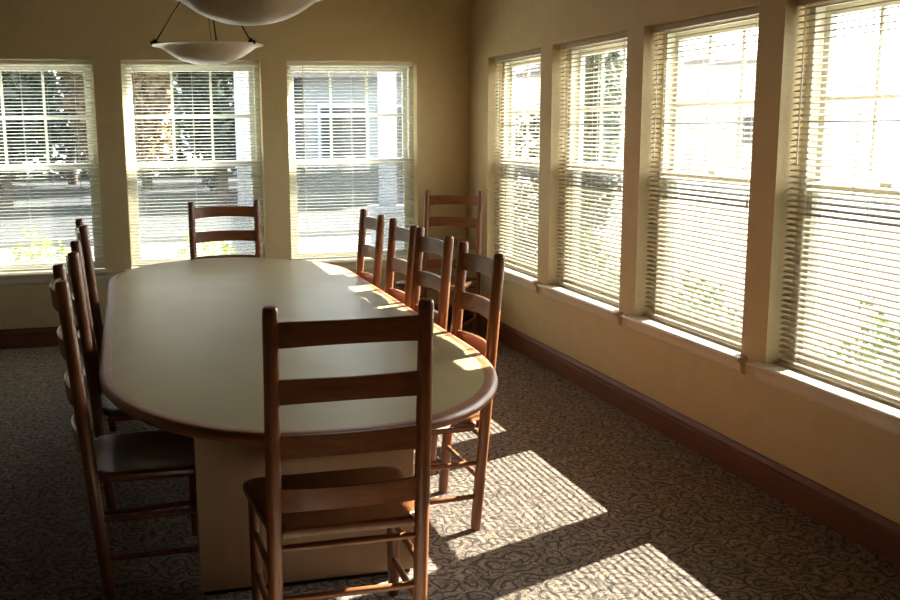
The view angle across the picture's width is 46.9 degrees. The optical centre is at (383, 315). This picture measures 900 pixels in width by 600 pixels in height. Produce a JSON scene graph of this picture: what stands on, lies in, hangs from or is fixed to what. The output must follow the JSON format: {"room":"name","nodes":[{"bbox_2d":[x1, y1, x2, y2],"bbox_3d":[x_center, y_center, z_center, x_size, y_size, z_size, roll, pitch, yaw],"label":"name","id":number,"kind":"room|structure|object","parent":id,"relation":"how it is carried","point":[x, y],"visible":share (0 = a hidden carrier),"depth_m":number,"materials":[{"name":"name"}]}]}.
{"room":"dining room","nodes":[
{"label":"dining room","id":0,"kind":"room"},
{"bbox_2d":[0,0,469,328],"bbox_3d":[-2.666,-1.212,7.269,7.200,2.900,0.200,-3,11,-13],"label":"wall","id":1,"kind":"structure","parent":0,"point":[433,35],"depth_m":7.55,"materials":[{"name":"beige paint"}]},
{"bbox_2d":[0,60,112,285],"bbox_3d":[-2.520,-1.008,7.312,1.099,1.568,0.248,-3,11,-13],"label":"window","id":2,"kind":"structure","parent":1,"relation":"in","point":[42,276],"depth_m":7.39,"materials":[{"name":"white plastic"}]},
{"bbox_2d":[0,60,103,271],"bbox_3d":[-2.517,-1.048,7.290,0.973,1.472,0.044,-3,11,-13],"label":"window blind","id":3,"kind":"object","parent":2,"relation":"attached to","point":[80,62],"visible":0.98,"depth_m":7.33,"materials":[{"name":"white plastic"}]},
{"bbox_2d":[120,60,264,270],"bbox_3d":[-1.378,-1.069,7.586,1.098,1.568,0.248,-3,11,-13],"label":"window","id":4,"kind":"structure","parent":1,"relation":"in","point":[195,67],"depth_m":7.61,"materials":[{"name":"white plastic"}]},
{"bbox_2d":[121,60,263,266],"bbox_3d":[-1.375,-1.110,7.564,0.972,1.472,0.044,-3,11,-13],"label":"window blind","id":5,"kind":"object","parent":4,"relation":"attached to","point":[124,62],"visible":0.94,"depth_m":7.55,"materials":[{"name":"white plastic"}]},
{"bbox_2d":[0,307,466,349],"bbox_3d":[-2.723,0.169,7.387,7.000,0.143,0.022,-3,11,-13],"label":"baseboard","id":6,"kind":"structure","parent":1,"relation":"attached to","point":[37,337],"depth_m":7.43,"materials":[{"name":"brown wood"}]},
{"bbox_2d":[287,65,413,270],"bbox_3d":[-0.236,-1.131,7.860,1.099,1.568,0.248,-3,11,-13],"label":"window","id":7,"kind":"structure","parent":1,"relation":"in","point":[350,263],"depth_m":7.90,"materials":[{"name":"white plastic"}]},
{"bbox_2d":[286,61,414,259],"bbox_3d":[-0.233,-1.172,7.838,0.973,1.472,0.044,-3,11,-13],"label":"window blind","id":8,"kind":"object","parent":7,"relation":"attached to","point":[328,63],"visible":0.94,"depth_m":7.83,"materials":[{"name":"white plastic"}]},
{"bbox_2d":[0,324,899,599],"bbox_3d":[-1.292,1.317,1.684,7.400,0.100,12.400,-3,11,-13],"label":"floor","id":9,"kind":"structure","parent":0,"point":[584,499],"depth_m":4.05,"materials":[{"name":"carpet"}]},
{"bbox_2d":[74,218,116,430],"bbox_3d":[-1.338,0.023,5.521,0.539,1.074,0.524,-4,11,-18],"label":"chair","id":10,"kind":"object","parent":9,"relation":"on","point":[81,230],"visible":0.3,"depth_m":5.21,"materials":[{"name":"brown wood"}]},
{"bbox_2d":[49,264,197,598],"bbox_3d":[-0.850,0.366,3.610,0.539,1.074,0.524,-4,11,-18],"label":"chair","id":11,"kind":"object","parent":9,"relation":"on","point":[153,453],"visible":0.77,"depth_m":3.44,"materials":[{"name":"brown wood"}]},
{"bbox_2d":[66,240,187,509],"bbox_3d":[-1.031,0.229,4.375,0.539,1.074,0.524,-3,11,-15],"label":"chair","id":12,"kind":"object","parent":9,"relation":"on","point":[101,406],"visible":0.5,"depth_m":4.12,"materials":[{"name":"brown wood"}]},
{"bbox_2d":[188,199,261,259],"bbox_3d":[-0.993,-0.196,6.704,0.524,1.074,0.539,-3,11,-13],"label":"chair","id":13,"kind":"object","parent":9,"relation":"on","point":[194,213],"visible":0.34,"depth_m":6.87,"materials":[{"name":"brown wood"}]},
{"bbox_2d":[99,257,497,594],"bbox_3d":[-0.583,0.313,4.919,1.404,0.701,4.130,-3,11,-13],"label":"conference table","id":14,"kind":"object","parent":9,"relation":"on","point":[182,346],"visible":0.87,"depth_m":3.58,"materials":[{"name":"beige laminate"}]},
{"bbox_2d":[242,298,433,599],"bbox_3d":[-0.141,0.451,3.107,0.524,1.074,0.539,-3,11,-13],"label":"chair","id":15,"kind":"object","parent":9,"relation":"on","point":[371,498],"visible":1,"depth_m":2.89,"materials":[{"name":"brown wood"}]},
{"bbox_2d":[356,209,384,288],"bbox_3d":[-0.283,-0.047,5.845,0.539,1.074,0.524,-3,11,-13],"label":"chair","id":16,"kind":"object","parent":9,"relation":"on","point":[375,252],"visible":0.34,"depth_m":5.90,"materials":[{"name":"brown wood"}]},
{"bbox_2d":[384,218,417,307],"bbox_3d":[-0.121,0.066,5.219,0.539,1.074,0.524,-3,11,-12],"label":"chair","id":17,"kind":"object","parent":9,"relation":"on","point":[395,233],"visible":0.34,"depth_m":5.32,"materials":[{"name":"brown wood"}]},
{"bbox_2d":[410,227,453,475],"bbox_3d":[0.008,0.157,4.710,0.539,1.074,0.524,-3,11,-14],"label":"chair","id":18,"kind":"object","parent":9,"relation":"on","point":[422,244],"visible":0.3,"depth_m":4.70,"materials":[{"name":"brown wood"}]},
{"bbox_2d":[395,190,483,335],"bbox_3d":[0.422,-0.368,7.570,0.524,1.074,0.539,5,12,27],"label":"chair","id":19,"kind":"object","parent":9,"relation":"on","point":[477,223],"visible":0.55,"depth_m":7.69,"materials":[{"name":"brown wood"}]},
{"bbox_2d":[414,241,504,530],"bbox_3d":[0.158,0.271,4.077,0.539,1.074,0.524,-3,11,-13],"label":"chair","id":20,"kind":"object","parent":9,"relation":"on","point":[494,268],"visible":0.58,"depth_m":3.96,"materials":[{"name":"brown wood"}]},
{"bbox_2d":[468,0,899,524],"bbox_3d":[2.189,-0.348,2.254,0.200,2.900,12.000,-3,11,-13],"label":"wall","id":21,"kind":"structure","parent":0,"point":[857,460],"depth_m":5.22,"materials":[{"name":"beige paint"}]},
{"bbox_2d":[501,54,540,292],"bbox_3d":[0.952,-1.010,7.132,0.248,1.568,1.098,-3,11,-13],"label":"window","id":22,"kind":"structure","parent":21,"relation":"in","point":[521,278],"depth_m":7.46,"materials":[{"name":"white plastic"}]},
{"bbox_2d":[494,49,540,275],"bbox_3d":[0.937,-1.053,7.121,0.044,1.472,0.972,-3,11,-13],"label":"window blind","id":23,"kind":"object","parent":22,"relation":"attached to","point":[534,52],"visible":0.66,"depth_m":7.16,"materials":[{"name":"white plastic"}]},
{"bbox_2d":[537,39,626,325],"bbox_3d":[1.232,-0.809,6.013,0.248,1.568,1.097,-3,11,-13],"label":"window","id":24,"kind":"structure","parent":21,"relation":"in","point":[609,311],"depth_m":6.33,"materials":[{"name":"white plastic"}]},
{"bbox_2d":[556,32,627,304],"bbox_3d":[1.216,-0.852,6.002,0.044,1.472,0.971,-3,11,-13],"label":"window blind","id":25,"kind":"object","parent":24,"relation":"attached to","point":[620,36],"visible":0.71,"depth_m":6.03,"materials":[{"name":"white plastic"}]},
{"bbox_2d":[467,310,899,567],"bbox_3d":[2.095,1.014,2.476,0.022,0.143,12.000,-3,11,-13],"label":"baseboard","id":26,"kind":"structure","parent":21,"relation":"attached to","point":[861,525],"depth_m":4.62,"materials":[{"name":"brown wood"}]},
{"bbox_2d":[621,14,758,374],"bbox_3d":[1.511,-0.608,4.895,0.248,1.568,1.100,-3,11,-13],"label":"window","id":27,"kind":"structure","parent":21,"relation":"in","point":[729,356],"depth_m":5.12,"materials":[{"name":"white plastic"}]},
{"bbox_2d":[644,6,758,347],"bbox_3d":[1.496,-0.651,4.883,0.044,1.472,0.974,-3,11,-13],"label":"window blind","id":28,"kind":"object","parent":27,"relation":"attached to","point":[755,10],"visible":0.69,"depth_m":4.88,"materials":[{"name":"white plastic"}]},
{"bbox_2d":[747,0,899,435],"bbox_3d":[1.791,-0.407,3.775,0.248,1.568,1.101,-3,11,-13],"label":"window","id":29,"kind":"structure","parent":21,"relation":"in","point":[879,412],"depth_m":4.10,"materials":[{"name":"white plastic"}]},
{"bbox_2d":[778,0,899,403],"bbox_3d":[1.776,-0.450,3.764,0.044,1.472,0.975,-3,11,-13],"label":"window blind","id":30,"kind":"object","parent":29,"relation":"attached to","point":[800,2],"visible":1,"depth_m":3.91,"materials":[{"name":"white plastic"}]},
{"bbox_3d":[-1.322,-1.634,1.146,7.400,0.100,12.400,-3,11,-13],"label":"ceiling","id":31,"kind":"structure","parent":0,"visible":0},
{"bbox_2d":[150,1,262,64],"bbox_3d":[-0.979,-1.888,5.631,0.622,1.016,0.622,-3,11,-13],"label":"pendant lamp","id":32,"kind":"object","parent":31,"relation":"hanging from","point":[211,52],"visible":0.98,"depth_m":5.55,"materials":[{"name":"white glass"}]},
{"bbox_2d":[176,0,321,25],"bbox_3d":[-0.514,-1.569,3.769,0.622,0.985,0.622,-3,11,-13],"label":"pendant lamp","id":33,"kind":"object","parent":31,"relation":"hanging from","point":[235,12],"visible":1,"depth_m":3.72,"materials":[{"name":"white glass"}]},
{"label":"outside","id":34,"kind":"structure","parent":0,"visible":0},
{"bbox_2d":[0,143,899,379],"bbox_3d":[-5.289,-3.798,32.201,120.000,0.300,130.000,-3,11,-13],"label":"ground","id":35,"kind":"structure","parent":34,"point":[830,144],"depth_m":16.71,"materials":[{"name":"green plant"}]},
{"bbox_2d":[0,71,61,209],"bbox_3d":[-9.163,-6.692,23.719,3.168,8.720,3.265,-3,11,-13],"label":"tree","id":36,"kind":"object","parent":35,"relation":"on","point":[4,76],"visible":0.36,"depth_m":23.91,"materials":[{"name":"green plant"}]},
{"bbox_2d":[0,226,69,272],"bbox_3d":[-2.759,-0.175,8.320,0.902,1.095,0.937,-3,11,-13],"label":"shrub","id":37,"kind":"object","parent":35,"relation":"on","point":[33,235],"visible":0.12,"depth_m":8.20,"materials":[{"name":"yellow plant"}]},
{"bbox_2d":[29,71,86,184],"bbox_3d":[-10.945,-9.313,34.531,5.089,10.033,5.268,-3,11,-13],"label":"tree","id":38,"kind":"object","parent":35,"relation":"on","point":[58,129],"visible":0.07,"depth_m":34.66,"materials":[{"name":"green plant"}]},
{"bbox_2d":[56,71,175,174],"bbox_3d":[-6.438,-6.083,24.804,2.823,7.078,3.125,-3,11,-13],"label":"tree","id":39,"kind":"object","parent":35,"relation":"on","point":[68,76],"visible":0.13,"depth_m":24.69,"materials":[{"name":"beige plant"}]},
{"bbox_2d":[58,72,199,189],"bbox_3d":[-7.570,-8.357,30.741,4.869,9.444,5.134,-3,11,-13],"label":"tree","id":40,"kind":"object","parent":35,"relation":"on","point":[175,90],"visible":0.03,"depth_m":31.30,"materials":[{"name":"reddish-brown autumn leaves"},{"name":"bark"}]},
{"bbox_2d":[0,229,369,247],"bbox_3d":[-19.160,-0.415,13.311,43.900,0.140,0.150,-3,11,-13],"label":"kerb","id":41,"kind":"object","parent":35,"relation":"on","point":[351,231],"depth_m":16.99,"materials":[{"name":"concrete"}]},
{"bbox_2d":[167,229,235,257],"bbox_3d":[-1.530,-0.246,8.710,0.806,1.069,0.841,-3,11,-13],"label":"shrub","id":42,"kind":"object","parent":35,"relation":"on","point":[183,240],"visible":0.06,"depth_m":8.60,"materials":[{"name":"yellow plant"}]},
{"bbox_2d":[177,72,235,204],"bbox_3d":[-4.089,-6.805,24.633,2.205,8.511,2.206,-3,11,-13],"label":"tree","id":43,"kind":"object","parent":35,"relation":"on","point":[223,74],"visible":0.32,"depth_m":24.67,"materials":[{"name":"green plant"}]},
{"bbox_2d":[229,72,253,253],"bbox_3d":[-1.490,-1.823,11.114,0.400,3.300,0.400,-3,11,-13],"label":"porch post","id":44,"kind":"object","parent":35,"relation":"on","point":[236,74],"visible":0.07,"depth_m":11.05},
{"bbox_2d":[11,82,539,179],"bbox_3d":[-16.361,-6.825,38.897,49.961,5.137,2.846,-3,11,-14],"label":"hedge","id":45,"kind":"object","parent":35,"relation":"on","point":[37,172],"visible":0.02,"depth_m":40.59,"materials":[{"name":"green plant"}]},
{"bbox_2d":[293,72,403,204],"bbox_3d":[-0.887,-5.727,28.873,5.000,4.600,8.800,-3,11,-13],"label":"house","id":46,"kind":"structure","parent":35,"relation":"on","point":[295,74],"depth_m":25.01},
{"bbox_2d":[367,72,403,256],"bbox_3d":[0.044,-1.906,11.483,0.400,3.300,0.400,-3,11,-13],"label":"porch post","id":47,"kind":"object","parent":35,"relation":"on","point":[390,95],"visible":0.44,"depth_m":11.42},
{"bbox_2d":[513,155,596,279],"bbox_3d":[1.238,-0.553,8.742,0.999,1.605,1.056,-3,11,-13],"label":"shrub","id":48,"kind":"object","parent":35,"relation":"on","point":[524,155],"visible":0.12,"depth_m":8.53,"materials":[{"name":"green plant"}]},
{"bbox_2d":[535,53,616,251],"bbox_3d":[2.275,-2.195,12.393,1.005,3.701,1.009,-3,11,-13],"label":"tree","id":49,"kind":"object","parent":35,"relation":"on","point":[609,54],"visible":0.14,"depth_m":12.20,"materials":[{"name":"green plant"}]},
{"bbox_2d":[579,229,618,286],"bbox_3d":[1.427,-0.126,7.492,0.626,1.207,0.660,-3,11,-13],"label":"shrub","id":50,"kind":"object","parent":35,"relation":"on","point":[580,229],"visible":0.05,"depth_m":7.38,"materials":[{"name":"green plant"}]},
{"bbox_2d":[584,51,626,246],"bbox_3d":[3.021,-3.136,15.160,1.185,4.545,1.187,-3,11,-13],"label":"tree","id":51,"kind":"object","parent":35,"relation":"on","point":[614,53],"visible":0.08,"depth_m":15.04,"materials":[{"name":"green plant"}]},
{"bbox_2d":[516,38,756,168],"bbox_3d":[12.084,-9.863,47.482,8.500,5.800,12.000,-3,11,-13],"label":"house","id":52,"kind":"structure","parent":35,"relation":"on","point":[730,47],"depth_m":42.47,"materials":[{"name":"white"}]},
{"bbox_2d":[601,257,680,308],"bbox_3d":[1.626,0.095,6.752,0.621,1.036,0.669,-3,11,-13],"label":"shrub","id":53,"kind":"object","parent":35,"relation":"on","point":[614,257],"visible":0.02,"depth_m":6.68,"materials":[{"name":"green plant"}]},
{"bbox_2d":[672,267,738,327],"bbox_3d":[1.799,0.219,6.029,0.631,1.048,0.652,-3,11,-13],"label":"shrub","id":54,"kind":"object","parent":35,"relation":"on","point":[685,267],"visible":0.06,"depth_m":5.95,"materials":[{"name":"green plant"}]},
{"bbox_2d":[725,315,841,355],"bbox_3d":[1.984,0.347,5.310,0.615,1.049,0.676,-3,11,-13],"label":"shrub","id":55,"kind":"object","parent":35,"relation":"on","point":[814,315],"visible":0.02,"depth_m":5.19,"materials":[{"name":"green plant"}]},
{"bbox_2d":[812,298,899,381],"bbox_3d":[2.154,0.456,4.585,0.641,1.091,0.672,-3,11,-13],"label":"shrub","id":56,"kind":"object","parent":35,"relation":"on","point":[873,299],"visible":0.06,"depth_m":4.54,"materials":[{"name":"green plant"}]},
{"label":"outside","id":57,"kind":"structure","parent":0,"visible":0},
{"bbox_2d":[0,170,403,240],"bbox_3d":[-32.498,-2.433,25.520,63.900,0.062,30.250,-3,11,-13],"label":"road","id":58,"kind":"structure","parent":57,"point":[196,178],"depth_m":24.03,"materials":[{"name":"grey asphalt"}]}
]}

